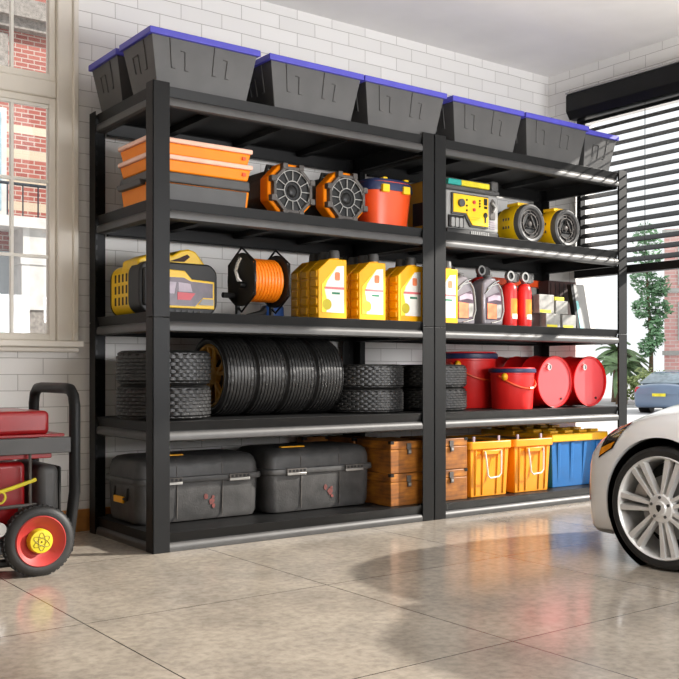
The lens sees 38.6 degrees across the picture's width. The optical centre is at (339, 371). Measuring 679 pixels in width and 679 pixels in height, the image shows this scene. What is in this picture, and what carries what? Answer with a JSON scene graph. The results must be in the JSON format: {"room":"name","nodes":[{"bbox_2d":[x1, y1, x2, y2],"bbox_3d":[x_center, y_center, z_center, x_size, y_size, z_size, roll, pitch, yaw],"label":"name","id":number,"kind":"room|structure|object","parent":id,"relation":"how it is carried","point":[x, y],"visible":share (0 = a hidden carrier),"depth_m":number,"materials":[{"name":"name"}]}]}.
{"room":"garage","nodes":[
{"label":"garage","id":0,"kind":"room"},
{"bbox_2d":[0,0,548,510],"bbox_3d":[-1.045,-0.621,4.894,6.388,2.763,0.200,0,0,-36],"label":"wall","id":1,"kind":"structure","parent":0,"point":[104,25],"depth_m":5.05,"materials":[{"name":"white brick"}]},
{"bbox_2d":[0,0,83,351],"bbox_3d":[-1.841,-1.043,4.198,1.460,1.902,0.173,0,0,-36],"label":"window","id":2,"kind":"structure","parent":1,"relation":"in","point":[56,90],"depth_m":4.54,"materials":[{"name":"beige paint"}]},
{"bbox_2d":[62,507,110,531],"bbox_3d":[-0.981,0.708,4.808,5.988,0.105,0.014,0,0,-36],"label":"baseboard","id":3,"kind":"structure","parent":1,"relation":"attached to","point":[83,517],"depth_m":4.63,"materials":[{"name":"brown wood"}]},
{"bbox_2d":[0,501,678,678],"bbox_3d":[0.782,0.801,2.423,6.388,0.080,6.347,0,0,-36],"label":"floor","id":4,"kind":"structure","parent":0,"point":[538,592],"depth_m":3.14,"materials":[{"name":"tile"}]},
{"bbox_2d":[0,382,79,576],"bbox_3d":[-1.519,0.404,3.651,0.942,0.720,0.601,0,0,-36],"label":"portable generator","id":5,"kind":"object","parent":4,"relation":"on","point":[36,537],"visible":1,"depth_m":3.64,"materials":[{"name":"red metal"}]},
{"bbox_2d":[90,79,433,553],"bbox_3d":[-0.348,-0.226,4.781,1.572,1.986,0.684,0,0,-36],"label":"shelving unit","id":6,"kind":"object","parent":4,"relation":"on","point":[161,111],"visible":0.94,"depth_m":4.54,"materials":[{"name":"black metal"}]},
{"bbox_2d":[88,48,132,111],"bbox_3d":[-0.869,-1.323,4.583,0.538,0.238,0.314,0,0,-36],"label":"storage bin","id":7,"kind":"object","parent":6,"relation":"on","point":[110,72],"visible":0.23,"depth_m":4.40,"materials":[{"name":"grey plastic"}]},
{"bbox_2d":[110,249,216,314],"bbox_3d":[-0.815,-0.407,4.497,0.406,0.307,0.378,0,0,-36],"label":"portable generator","id":8,"kind":"object","parent":6,"relation":"on","point":[193,284],"visible":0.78,"depth_m":4.39,"materials":[{"name":"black plastic"}]},
{"bbox_2d":[170,282,191,293],"bbox_3d":[-0.733,-0.375,4.331,0.170,0.052,0.002,0,0,-36],"label":"print","id":9,"kind":"object","parent":8,"relation":"attached to","point":[175,287],"depth_m":4.35},
{"bbox_2d":[177,292,194,299],"bbox_3d":[-0.689,-0.340,4.364,0.090,0.035,0.002,0,0,-36],"label":"print","id":10,"kind":"object","parent":8,"relation":"attached to","point":[180,295],"depth_m":4.36,"materials":[{"name":"paint"}]},
{"bbox_2d":[116,385,210,419],"bbox_3d":[-0.790,0.135,4.365,0.420,0.150,0.420,0,0,36],"label":"tyre assembly","id":11,"kind":"object","parent":6,"relation":"on","point":[187,402],"visible":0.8,"depth_m":4.20,"materials":[{"name":"black rubber"}]},
{"bbox_2d":[116,350,210,384],"bbox_3d":[-0.790,-0.017,4.365,0.420,0.150,0.420,0,0,-36],"label":"tyre assembly","id":12,"kind":"object","parent":11,"relation":"on","point":[186,367],"visible":0.85,"depth_m":4.20,"materials":[{"name":"rubber"}]},
{"bbox_2d":[105,449,260,524],"bbox_3d":[-0.730,0.529,4.565,0.656,0.304,0.388,0,0,-36],"label":"equipment case","id":13,"kind":"object","parent":6,"relation":"on","point":[205,483],"visible":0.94,"depth_m":4.43,"materials":[{"name":"plastic"}]},
{"bbox_2d":[117,171,249,207],"bbox_3d":[-0.708,-0.797,4.384,0.518,0.135,0.319,0,0,-36],"label":"box","id":14,"kind":"object","parent":6,"relation":"on","point":[183,186],"visible":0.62,"depth_m":4.28,"materials":[{"name":"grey plastic"}]},
{"bbox_2d":[118,152,252,181],"bbox_3d":[-0.697,-0.901,4.391,0.516,0.072,0.324,0,0,-36],"label":"case","id":15,"kind":"object","parent":14,"relation":"on","point":[178,163],"visible":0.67,"depth_m":4.28,"materials":[{"name":"orange plastic"}]},
{"bbox_2d":[118,135,252,164],"bbox_3d":[-0.697,-0.973,4.391,0.516,0.072,0.324,0,0,-36],"label":"case","id":16,"kind":"object","parent":15,"relation":"on","point":[182,147],"visible":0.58,"depth_m":4.28,"materials":[{"name":"orange plastic"}]},
{"bbox_2d":[119,25,260,100],"bbox_3d":[-0.661,-1.323,4.301,0.538,0.238,0.314,0,0,-36],"label":"storage bin","id":17,"kind":"object","parent":6,"relation":"on","point":[183,60],"visible":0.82,"depth_m":4.18,"materials":[{"name":"grey plastic"}]},
{"bbox_2d":[194,336,255,415],"bbox_3d":[-0.559,0.020,4.617,0.168,0.380,0.380,0,0,-36],"label":"tyre assembly","id":18,"kind":"object","parent":6,"relation":"on","point":[232,383],"visible":0.77,"depth_m":4.50,"materials":[{"name":"rubber"}]},
{"bbox_2d":[221,247,290,315],"bbox_3d":[-0.397,-0.416,4.507,0.265,0.323,0.247,0,0,-36],"label":"cable reel","id":19,"kind":"object","parent":6,"relation":"on","point":[250,279],"visible":1,"depth_m":4.47,"materials":[{"name":"orange plastic"},{"name":"black steel"},{"name":"bright metal"}]},
{"bbox_2d":[239,336,286,414],"bbox_3d":[-0.422,0.020,4.718,0.168,0.380,0.380,0,0,-36],"label":"tyre assembly","id":20,"kind":"object","parent":6,"relation":"on","point":[270,365],"visible":0.57,"depth_m":4.59,"materials":[{"name":"black rubber"}]},
{"bbox_2d":[246,305,283,315],"bbox_3d":[-0.440,-0.292,4.737,0.375,0.075,0.078,0,0,-36],"label":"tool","id":21,"kind":"object","parent":6,"relation":"on","point":[264,310],"visible":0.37,"depth_m":4.77,"materials":[{"name":"blue plastic"}]},
{"bbox_2d":[247,162,314,213],"bbox_3d":[-0.314,-0.857,4.693,0.252,0.258,0.338,0,0,-36],"label":"speaker","id":22,"kind":"object","parent":6,"relation":"on","point":[285,187],"visible":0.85,"depth_m":4.57},
{"bbox_2d":[277,170,308,210],"bbox_3d":[-0.220,-0.850,4.566,0.210,0.210,0.005,0,0,-36],"label":"grille","id":23,"kind":"object","parent":22,"relation":"attached to","point":[292,185],"depth_m":4.57,"materials":[{"name":"silver metal"}]},
{"bbox_2d":[269,337,315,413],"bbox_3d":[-0.285,0.020,4.819,0.168,0.380,0.380,0,0,-36],"label":"tyre assembly","id":24,"kind":"object","parent":6,"relation":"on","point":[299,361],"visible":0.6,"depth_m":4.69,"materials":[{"name":"black rubber"}]},
{"bbox_2d":[236,441,370,512],"bbox_3d":[-0.191,0.523,4.926,0.652,0.316,0.398,0,0,-36],"label":"equipment case","id":25,"kind":"object","parent":6,"relation":"on","point":[300,476],"visible":0.81,"depth_m":4.76,"materials":[{"name":"plastic"}]},
{"bbox_2d":[246,53,363,120],"bbox_3d":[-0.190,-1.323,4.650,0.538,0.238,0.314,0,0,-36],"label":"storage bin","id":26,"kind":"object","parent":6,"relation":"on","point":[280,81],"visible":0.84,"depth_m":4.51,"materials":[{"name":"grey plastic"}]},
{"bbox_2d":[291,253,318,316],"bbox_3d":[-0.151,-0.421,4.818,0.177,0.333,0.078,0,0,-36],"label":"jug","id":27,"kind":"object","parent":6,"relation":"on","point":[295,275],"visible":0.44,"depth_m":4.77,"materials":[{"name":"plastic"}]},
{"bbox_2d":[297,436,327,442],"bbox_3d":[-0.143,0.516,5.257,0.163,0.329,0.081,0,0,-36],"label":"wooden crate","id":28,"kind":"object","parent":6,"relation":"on","point":[308,438],"visible":0.17,"depth_m":5.23,"materials":[{"name":"brown wood"}]},
{"bbox_2d":[300,252,328,316],"bbox_3d":[-0.102,-0.421,4.752,0.177,0.333,0.078,0,0,-36],"label":"jug","id":29,"kind":"object","parent":6,"relation":"on","point":[305,273],"visible":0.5,"depth_m":4.70,"materials":[{"name":"plastic"}]},
{"bbox_2d":[298,338,343,412],"bbox_3d":[-0.149,0.020,4.920,0.168,0.380,0.380,0,0,-36],"label":"tyre assembly","id":30,"kind":"object","parent":6,"relation":"on","point":[327,359],"visible":0.54,"depth_m":4.79,"materials":[{"name":"black rubber"}]},
{"bbox_2d":[310,250,345,318],"bbox_3d":[-0.053,-0.421,4.686,0.177,0.333,0.078,0,0,-36],"label":"jug","id":31,"kind":"object","parent":6,"relation":"on","point":[328,276],"visible":0.98,"depth_m":4.65,"materials":[{"name":"plastic"}]},
{"bbox_2d":[335,272,339,280],"bbox_3d":[-0.010,-0.459,4.672,0.030,0.040,0.001,0,0,-36],"label":"picture","id":32,"kind":"object","parent":31,"relation":"attached to","point":[337,274],"depth_m":4.67},
{"bbox_2d":[304,171,367,220],"bbox_3d":[-0.057,-0.857,4.883,0.252,0.258,0.338,0,0,-36],"label":"speaker","id":33,"kind":"object","parent":6,"relation":"on","point":[340,195],"visible":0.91,"depth_m":4.75},
{"bbox_2d":[332,178,361,215],"bbox_3d":[0.037,-0.850,4.756,0.210,0.210,0.005,0,0,-36],"label":"grille","id":34,"kind":"object","parent":33,"relation":"attached to","point":[346,192],"depth_m":4.76,"materials":[{"name":"silver metal"}]},
{"bbox_2d":[346,257,357,268],"bbox_3d":[0.045,-0.421,4.963,0.177,0.333,0.078,0,0,-36],"label":"jug","id":35,"kind":"object","parent":6,"relation":"on","point":[351,260],"visible":0.06,"depth_m":4.96,"materials":[{"name":"plastic"}]},
{"bbox_2d":[346,255,367,318],"bbox_3d":[0.094,-0.421,4.897,0.177,0.333,0.078,0,0,-36],"label":"jug","id":36,"kind":"object","parent":6,"relation":"on","point":[363,258],"visible":0.23,"depth_m":4.83,"materials":[{"name":"plastic"}]},
{"bbox_2d":[326,388,402,412],"bbox_3d":[0.123,0.148,5.065,0.420,0.123,0.420,0,0,25],"label":"tyre assembly","id":37,"kind":"object","parent":6,"relation":"on","point":[388,400],"visible":0.7,"depth_m":4.88,"materials":[{"name":"black rubber"}]},
{"bbox_2d":[342,364,402,388],"bbox_3d":[0.123,0.024,5.065,0.420,0.123,0.420,0,0,42],"label":"tyre assembly","id":38,"kind":"object","parent":37,"relation":"on","point":[356,376],"visible":0.7,"depth_m":4.88,"materials":[{"name":"black rubber"}]},
{"bbox_2d":[350,254,384,319],"bbox_3d":[0.143,-0.421,4.831,0.177,0.333,0.078,0,0,-36],"label":"jug","id":39,"kind":"object","parent":6,"relation":"on","point":[367,281],"visible":0.98,"depth_m":4.79,"materials":[{"name":"plastic"}]},
{"bbox_2d":[375,275,378,282],"bbox_3d":[0.186,-0.459,4.817,0.030,0.040,0.001,0,0,-36],"label":"picture","id":40,"kind":"object","parent":39,"relation":"attached to","point":[376,276],"depth_m":4.82},
{"bbox_2d":[358,177,412,225],"bbox_3d":[0.218,-0.857,5.005,0.310,0.256,0.266,0,0,-36],"label":"lidded box","id":41,"kind":"object","parent":6,"relation":"on","point":[387,200],"visible":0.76,"depth_m":4.89,"materials":[{"name":"red plastic"}]},
{"bbox_2d":[365,471,421,506],"bbox_3d":[0.273,0.599,5.056,0.238,0.164,0.293,0,0,-36],"label":"wooden crate","id":42,"kind":"object","parent":6,"relation":"on","point":[400,489],"visible":0.76,"depth_m":4.95,"materials":[{"name":"brown wood"}]},
{"bbox_2d":[357,437,421,473],"bbox_3d":[0.273,0.434,5.056,0.238,0.164,0.293,0,0,-36],"label":"wooden crate","id":43,"kind":"object","parent":42,"relation":"on","point":[389,455],"visible":0.84,"depth_m":4.95,"materials":[{"name":"brown wood"}]},
{"bbox_2d":[385,259,405,319],"bbox_3d":[0.293,-0.421,5.044,0.177,0.333,0.078,0,0,-36],"label":"jug","id":44,"kind":"object","parent":6,"relation":"on","point":[399,262],"visible":0.23,"depth_m":4.97,"materials":[{"name":"plastic"}]},
{"bbox_2d":[351,75,446,134],"bbox_3d":[0.247,-1.323,4.973,0.538,0.238,0.314,0,0,-36],"label":"storage bin","id":45,"kind":"object","parent":6,"relation":"on","point":[379,102],"visible":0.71,"depth_m":4.84,"materials":[{"name":"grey plastic"}]},
{"bbox_2d":[389,257,421,321],"bbox_3d":[0.342,-0.421,4.979,0.177,0.333,0.078,0,0,-36],"label":"jug","id":46,"kind":"object","parent":6,"relation":"on","point":[405,283],"visible":0.97,"depth_m":4.94,"materials":[{"name":"plastic"}]},
{"bbox_2d":[413,278,416,285],"bbox_3d":[0.386,-0.459,4.964,0.030,0.040,0.001,0,0,-36],"label":"picture","id":47,"kind":"object","parent":46,"relation":"attached to","point":[414,279],"depth_m":4.96},
{"bbox_3d":[0.063,0.599,5.255,0.153,0.164,0.273,0,0,-36],"label":"wooden crate","id":48,"kind":"object","parent":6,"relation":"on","visible":0},
{"bbox_2d":[328,435,376,443],"bbox_3d":[0.064,0.434,5.255,0.153,0.164,0.273,0,0,-36],"label":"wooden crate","id":49,"kind":"object","parent":48,"relation":"on","point":[338,438],"visible":0.15,"depth_m":5.20,"materials":[{"name":"brown wood"}]},
{"bbox_2d":[361,134,626,519],"bbox_3d":[0.917,-0.226,5.717,1.572,1.986,0.684,0,0,-36],"label":"shelving unit","id":50,"kind":"object","parent":4,"relation":"on","point":[540,181],"visible":0.57,"depth_m":5.53,"materials":[{"name":"black metal"}]},
{"bbox_2d":[400,387,466,410],"bbox_3d":[0.489,0.148,5.336,0.420,0.123,0.420,0,0,13],"label":"tyre assembly","id":51,"kind":"object","parent":50,"relation":"on","point":[456,399],"visible":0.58,"depth_m":5.17,"materials":[{"name":"black rubber"}]},
{"bbox_2d":[402,365,466,387],"bbox_3d":[0.489,0.024,5.336,0.420,0.123,0.420,0,0,-42],"label":"tyre assembly","id":52,"kind":"object","parent":51,"relation":"on","point":[456,375],"visible":0.56,"depth_m":5.17,"materials":[{"name":"black rubber"}]},
{"bbox_2d":[446,261,457,322],"bbox_3d":[0.540,-0.421,5.125,0.177,0.333,0.078,0,0,-36],"label":"jug","id":53,"kind":"object","parent":50,"relation":"on","point":[451,274],"visible":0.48,"depth_m":5.12,"materials":[{"name":"plastic"}]},
{"bbox_2d":[408,177,498,236],"bbox_3d":[0.626,-0.887,5.332,0.414,0.315,0.359,0,0,-36],"label":"inverter generator","id":54,"kind":"object","parent":50,"relation":"on","point":[471,206],"visible":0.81,"depth_m":5.22,"materials":[{"name":"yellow plastic"}]},
{"bbox_2d":[413,202,421,226],"bbox_3d":[0.451,-0.852,5.226,0.004,0.125,0.170,0,0,-36],"label":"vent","id":55,"kind":"object","parent":54,"relation":"attached to","point":[417,206],"depth_m":5.26,"materials":[{"name":"black"}]},
{"bbox_2d":[448,214,463,227],"bbox_3d":[0.617,-0.797,5.137,0.110,0.065,0.012,0,0,-36],"label":"outlet","id":56,"kind":"object","parent":54,"relation":"attached to","point":[454,220],"depth_m":5.12,"materials":[{"name":"grey plastic"}]},
{"bbox_2d":[466,199,487,222],"bbox_3d":[0.738,-0.869,5.205,0.158,0.130,0.006,0,0,-36],"label":"control panel","id":57,"kind":"object","parent":54,"relation":"attached to","point":[476,209],"depth_m":5.21,"materials":[{"name":"yellow plastic"}]},
{"bbox_2d":[471,231,488,235],"bbox_3d":[0.760,-0.746,5.242,0.134,0.018,0.004,0,0,-36],"label":"vent","id":58,"kind":"object","parent":54,"relation":"attached to","point":[486,233],"depth_m":5.25,"materials":[{"name":"grey plastic"}]},
{"bbox_2d":[446,468,467,500],"bbox_3d":[0.510,0.599,5.231,0.238,0.164,0.293,0,0,-36],"label":"wooden crate","id":59,"kind":"object","parent":50,"relation":"on","point":[456,479],"visible":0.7,"depth_m":5.15,"materials":[{"name":"brown wood"}]},
{"bbox_2d":[400,435,467,469],"bbox_3d":[0.510,0.434,5.231,0.238,0.164,0.293,0,0,-36],"label":"wooden crate","id":60,"kind":"object","parent":59,"relation":"on","point":[456,448],"visible":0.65,"depth_m":5.15,"materials":[{"name":"brown wood"}]},
{"bbox_2d":[458,273,475,323],"bbox_3d":[0.652,-0.394,5.260,0.159,0.280,0.105,0,0,-36],"label":"oil bottle","id":61,"kind":"object","parent":50,"relation":"on","point":[466,300],"visible":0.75,"depth_m":5.23,"materials":[{"name":"grey plastic"}]},
{"bbox_2d":[446,351,497,407],"bbox_3d":[0.768,0.047,5.770,0.350,0.328,0.353,0,0,-36],"label":"bucket","id":62,"kind":"object","parent":50,"relation":"on","point":[477,363],"visible":0.6,"depth_m":5.62,"materials":[{"name":"red plastic"}]},
{"bbox_2d":[435,95,523,151],"bbox_3d":[0.712,-1.323,5.316,0.538,0.238,0.314,0,0,-36],"label":"storage bin","id":63,"kind":"object","parent":50,"relation":"on","point":[461,119],"visible":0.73,"depth_m":5.18,"materials":[{"name":"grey plastic"}]},
{"bbox_2d":[471,265,489,283],"bbox_3d":[0.813,-0.433,5.587,0.124,0.357,0.124,0,0,9],"label":"canister","id":64,"kind":"object","parent":50,"relation":"on","point":[480,270],"visible":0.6,"depth_m":5.56,"materials":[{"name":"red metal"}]},
{"bbox_2d":[453,435,510,497],"bbox_3d":[0.700,0.516,5.463,0.324,0.330,0.494,0,0,-36],"label":"tote","id":65,"kind":"object","parent":50,"relation":"on","point":[487,458],"visible":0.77,"depth_m":5.29,"materials":[{"name":"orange plastic"}]},
{"bbox_2d":[467,448,507,497],"bbox_3d":[0.694,0.536,5.471,0.296,0.290,0.446,0,0,-36],"label":"tub","id":66,"kind":"object","parent":65,"relation":"in","point":[479,484],"depth_m":5.28,"materials":[{"name":"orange plastic"}]},
{"bbox_2d":[472,275,503,324],"bbox_3d":[0.821,-0.394,5.357,0.159,0.280,0.105,0,0,-36],"label":"oil bottle","id":67,"kind":"object","parent":50,"relation":"on","point":[489,301],"visible":0.89,"depth_m":5.31,"materials":[{"name":"grey plastic"}]},
{"bbox_2d":[458,433,551,492],"bbox_3d":[0.973,0.516,5.665,0.324,0.330,0.494,0,0,-36],"label":"tote","id":68,"kind":"object","parent":50,"relation":"on","point":[528,456],"visible":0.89,"depth_m":5.49,"materials":[{"name":"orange plastic"}]},
{"bbox_2d":[506,445,549,492],"bbox_3d":[0.967,0.536,5.673,0.296,0.290,0.446,0,0,-36],"label":"tub","id":69,"kind":"object","parent":68,"relation":"in","point":[520,478],"depth_m":5.47,"materials":[{"name":"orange plastic"}]},
{"bbox_2d":[502,271,518,325],"bbox_3d":[0.969,-0.410,5.461,0.112,0.312,0.086,0,0,-20],"label":"canister","id":70,"kind":"object","parent":50,"relation":"on","point":[509,289],"visible":0.91,"depth_m":5.42,"materials":[{"name":"red metal"}]},
{"bbox_2d":[488,367,535,408],"bbox_3d":[0.990,0.093,5.547,0.271,0.235,0.276,0,0,-36],"label":"bucket","id":71,"kind":"object","parent":50,"relation":"on","point":[511,387],"visible":1,"depth_m":5.44,"materials":[{"name":"red plastic"}]},
{"bbox_2d":[500,286,535,296],"bbox_3d":[1.079,-0.385,5.977,0.190,0.262,0.190,0,0,-36],"label":"carton","id":72,"kind":"object","parent":50,"relation":"on","point":[533,290],"visible":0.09,"depth_m":5.94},
{"bbox_2d":[469,277,538,288],"bbox_3d":[1.022,-0.537,5.936,0.470,0.042,0.208,0,0,-36],"label":"flat box","id":73,"kind":"object","parent":72,"relation":"on","point":[502,281],"visible":0.08,"depth_m":5.85,"materials":[{"name":"red plastic"}]},
{"bbox_2d":[481,424,558,434],"bbox_3d":[1.171,0.507,6.113,0.506,0.347,0.274,0,0,-36],"label":"tote","id":74,"kind":"object","parent":50,"relation":"on","point":[513,429],"visible":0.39,"depth_m":6.01,"materials":[{"name":"yellow plastic"}]},
{"bbox_2d":[497,202,543,241],"bbox_3d":[1.022,-0.850,5.650,0.236,0.242,0.268,0,0,-36],"label":"work lamp","id":75,"kind":"object","parent":50,"relation":"on","point":[520,221],"visible":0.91,"depth_m":5.55,"materials":[{"name":"yellow plastic"}]},
{"bbox_2d":[517,272,532,325],"bbox_3d":[1.064,-0.410,5.531,0.112,0.312,0.086,0,0,-20],"label":"canister","id":76,"kind":"object","parent":50,"relation":"on","point":[524,302],"visible":0.94,"depth_m":5.49,"materials":[{"name":"red metal"}]},
{"bbox_2d":[495,356,572,407],"bbox_3d":[1.131,0.058,5.834,0.305,0.305,0.441,0,0,-36],"label":"drum","id":77,"kind":"object","parent":50,"relation":"on","point":[553,378],"visible":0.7,"depth_m":5.68,"materials":[{"name":"red metal"}]},
{"bbox_2d":[531,313,539,325],"bbox_3d":[1.090,-0.297,5.667,0.110,0.085,0.122,0,0,-36],"label":"carton","id":78,"kind":"object","parent":50,"relation":"on","point":[535,321],"visible":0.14,"depth_m":5.63,"materials":[{"name":"brown cardboard"}]},
{"bbox_2d":[540,313,559,326],"bbox_3d":[1.204,-0.297,5.720,0.123,0.085,0.152,0,0,-36],"label":"carton","id":79,"kind":"object","parent":50,"relation":"on","point":[546,319],"visible":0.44,"depth_m":5.65,"materials":[{"name":"white cardboard"}]},
{"bbox_2d":[531,294,553,313],"bbox_3d":[1.163,-0.394,5.699,0.128,0.110,0.146,0,0,-36],"label":"carton","id":80,"kind":"object","parent":79,"relation":"on","point":[542,303],"visible":0.64,"depth_m":5.63,"materials":[{"name":"white cardboard"}]},
{"bbox_2d":[513,112,588,164],"bbox_3d":[1.155,-1.323,5.643,0.538,0.238,0.314,0,0,-36],"label":"storage bin","id":81,"kind":"object","parent":50,"relation":"on","point":[540,136],"visible":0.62,"depth_m":5.51,"materials":[{"name":"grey plastic"}]},
{"bbox_2d":[539,280,575,314],"bbox_3d":[1.348,-0.404,5.988,0.256,0.300,0.082,0,0,-36],"label":"box","id":82,"kind":"object","parent":50,"relation":"on","point":[556,288],"visible":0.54,"depth_m":5.93,"materials":[{"name":"brown cardboard"}]},
{"bbox_2d":[537,208,579,245],"bbox_3d":[1.271,-0.850,5.834,0.236,0.242,0.268,0,0,-36],"label":"work lamp","id":83,"kind":"object","parent":50,"relation":"on","point":[561,226],"visible":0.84,"depth_m":5.73,"materials":[{"name":"yellow plastic"}]},
{"bbox_2d":[516,426,607,487],"bbox_3d":[1.353,0.512,5.892,0.506,0.337,0.288,0,0,-36],"label":"tote","id":84,"kind":"object","parent":50,"relation":"on","point":[572,448],"visible":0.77,"depth_m":5.77,"materials":[{"name":"blue plastic"}]},
{"bbox_2d":[547,439,601,487],"bbox_3d":[1.351,0.543,5.887,0.477,0.275,0.258,0,0,-36],"label":"tub","id":85,"kind":"object","parent":84,"relation":"in","point":[569,459],"depth_m":5.75,"materials":[{"name":"blue plastic"}]},
{"bbox_2d":[560,315,575,327],"bbox_3d":[1.318,-0.295,5.804,0.120,0.082,0.152,0,0,-36],"label":"carton","id":86,"kind":"object","parent":50,"relation":"on","point":[567,321],"visible":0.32,"depth_m":5.74,"materials":[{"name":"white cardboard"}]},
{"bbox_2d":[554,300,567,314],"bbox_3d":[1.277,-0.379,5.788,0.105,0.080,0.130,0,0,-36],"label":"carton","id":87,"kind":"object","parent":86,"relation":"on","point":[560,307],"visible":0.47,"depth_m":5.73,"materials":[{"name":"white cardboard"}]},
{"bbox_2d":[554,297,563,300],"bbox_3d":[1.261,-0.430,5.771,0.080,0.020,0.127,0,0,-36],"label":"carton","id":88,"kind":"object","parent":87,"relation":"on","point":[555,298],"visible":0.47,"depth_m":5.72,"materials":[{"name":"yellow cardboard"}]},
{"bbox_2d":[567,284,590,328],"bbox_3d":[1.444,-0.389,5.840,0.151,0.270,0.063,0,0,-36],"label":"sheet","id":89,"kind":"object","parent":50,"relation":"on","point":[576,293],"visible":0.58,"depth_m":5.82,"materials":[{"name":"grey plastic"}]},
{"bbox_2d":[561,356,605,406],"bbox_3d":[1.382,0.058,6.020,0.305,0.305,0.441,0,0,-36],"label":"drum","id":90,"kind":"object","parent":50,"relation":"on","point":[588,373],"visible":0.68,"depth_m":5.85,"materials":[{"name":"red metal"}]},
{"bbox_2d":[578,130,618,170],"bbox_3d":[1.420,-1.323,6.036,0.314,0.238,0.538,0,0,-36],"label":"storage bin","id":91,"kind":"object","parent":50,"relation":"on","point":[598,147],"visible":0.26,"depth_m":5.83,"materials":[{"name":"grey plastic"}]},
{"bbox_2d":[589,404,678,569],"bbox_3d":[2.412,0.282,3.168,1.440,1.006,3.203,0,0,-36],"label":"car","id":92,"kind":"object","parent":4,"relation":"on","point":[634,479],"visible":1,"depth_m":3.81,"materials":[{"name":"white paint"}]},
{"bbox_2d":[261,0,678,76],"bbox_3d":[0.752,-2.062,2.463,6.388,0.120,6.247,0,0,-36],"label":"ceiling","id":93,"kind":"structure","parent":0,"point":[548,38],"depth_m":5.59,"materials":[{"name":"paint"}]},
{"bbox_2d":[549,36,678,428],"bbox_3d":[3.300,-0.621,4.222,0.200,2.763,6.047,0,0,-36],"label":"wall","id":94,"kind":"structure","parent":0,"point":[666,51],"depth_m":6.42,"materials":[{"name":"white paint"}]},
{"bbox_2d":[565,60,678,278],"bbox_3d":[1.870,-1.210,5.878,0.130,1.205,1.171,0,0,-36],"label":"window blind","id":95,"kind":"object","parent":94,"relation":"attached to","point":[657,85],"visible":0.84,"depth_m":5.93,"materials":[{"name":"black metal"}]},
{"label":"outside","id":96,"kind":"structure","parent":0,"visible":0},
{"bbox_2d":[595,383,661,433],"bbox_3d":[1.320,0.906,18.024,100.000,0.110,100.000,0,0,-36],"label":"ground","id":97,"kind":"structure","parent":96,"point":[633,413],"depth_m":20.70,"materials":[{"name":"concrete"}]},
{"bbox_2d":[0,0,45,333],"bbox_3d":[-5.842,-2.899,13.414,12.000,7.500,3.500,0,0,-36],"label":"building","id":98,"kind":"structure","parent":97,"relation":"on","point":[29,15],"depth_m":12.87,"materials":[{"name":"red brick"}]},
{"bbox_2d":[595,342,648,401],"bbox_3d":[7.814,0.000,27.087,1.901,1.725,1.928,0,0,-36],"label":"palm","id":99,"kind":"object","parent":97,"relation":"on","point":[612,350],"visible":0.39,"depth_m":26.93,"materials":[{"name":"green plant"}]},
{"bbox_2d":[597,355,651,403],"bbox_3d":[7.383,0.219,25.177,2.034,1.297,1.554,0,0,-16],"label":"palm","id":100,"kind":"object","parent":97,"relation":"on","point":[632,366],"visible":0.43,"depth_m":25.22,"materials":[{"name":"green plant"}]},
{"bbox_2d":[616,367,664,399],"bbox_3d":[7.330,0.368,23.209,1.458,0.966,0.786,0,0,-9],"label":"shrub","id":101,"kind":"object","parent":97,"relation":"on","point":[633,383],"visible":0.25,"depth_m":23.15,"materials":[{"name":"green plant"}]},
{"bbox_2d":[628,222,674,372],"bbox_3d":[8.217,-1.581,25.662,1.083,4.863,0.926,0,0,-23],"label":"tree","id":102,"kind":"object","parent":97,"relation":"on","point":[654,323],"visible":0.86,"depth_m":25.55,"materials":[{"name":"green plant"}]},
{"bbox_2d":[634,371,678,412],"bbox_3d":[7.183,0.430,20.628,1.267,0.886,2.819,0,0,34],"label":"car","id":103,"kind":"object","parent":97,"relation":"on","point":[660,389],"visible":0.98,"depth_m":19.63,"materials":[{"name":"blue metal"}]},
{"bbox_2d":[662,229,678,370],"bbox_3d":[13.028,-1.524,27.613,7.100,4.750,5.090,0,0,21],"label":"building","id":104,"kind":"structure","parent":97,"relation":"on","point":[671,324],"depth_m":26.46,"materials":[{"name":"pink brick"}]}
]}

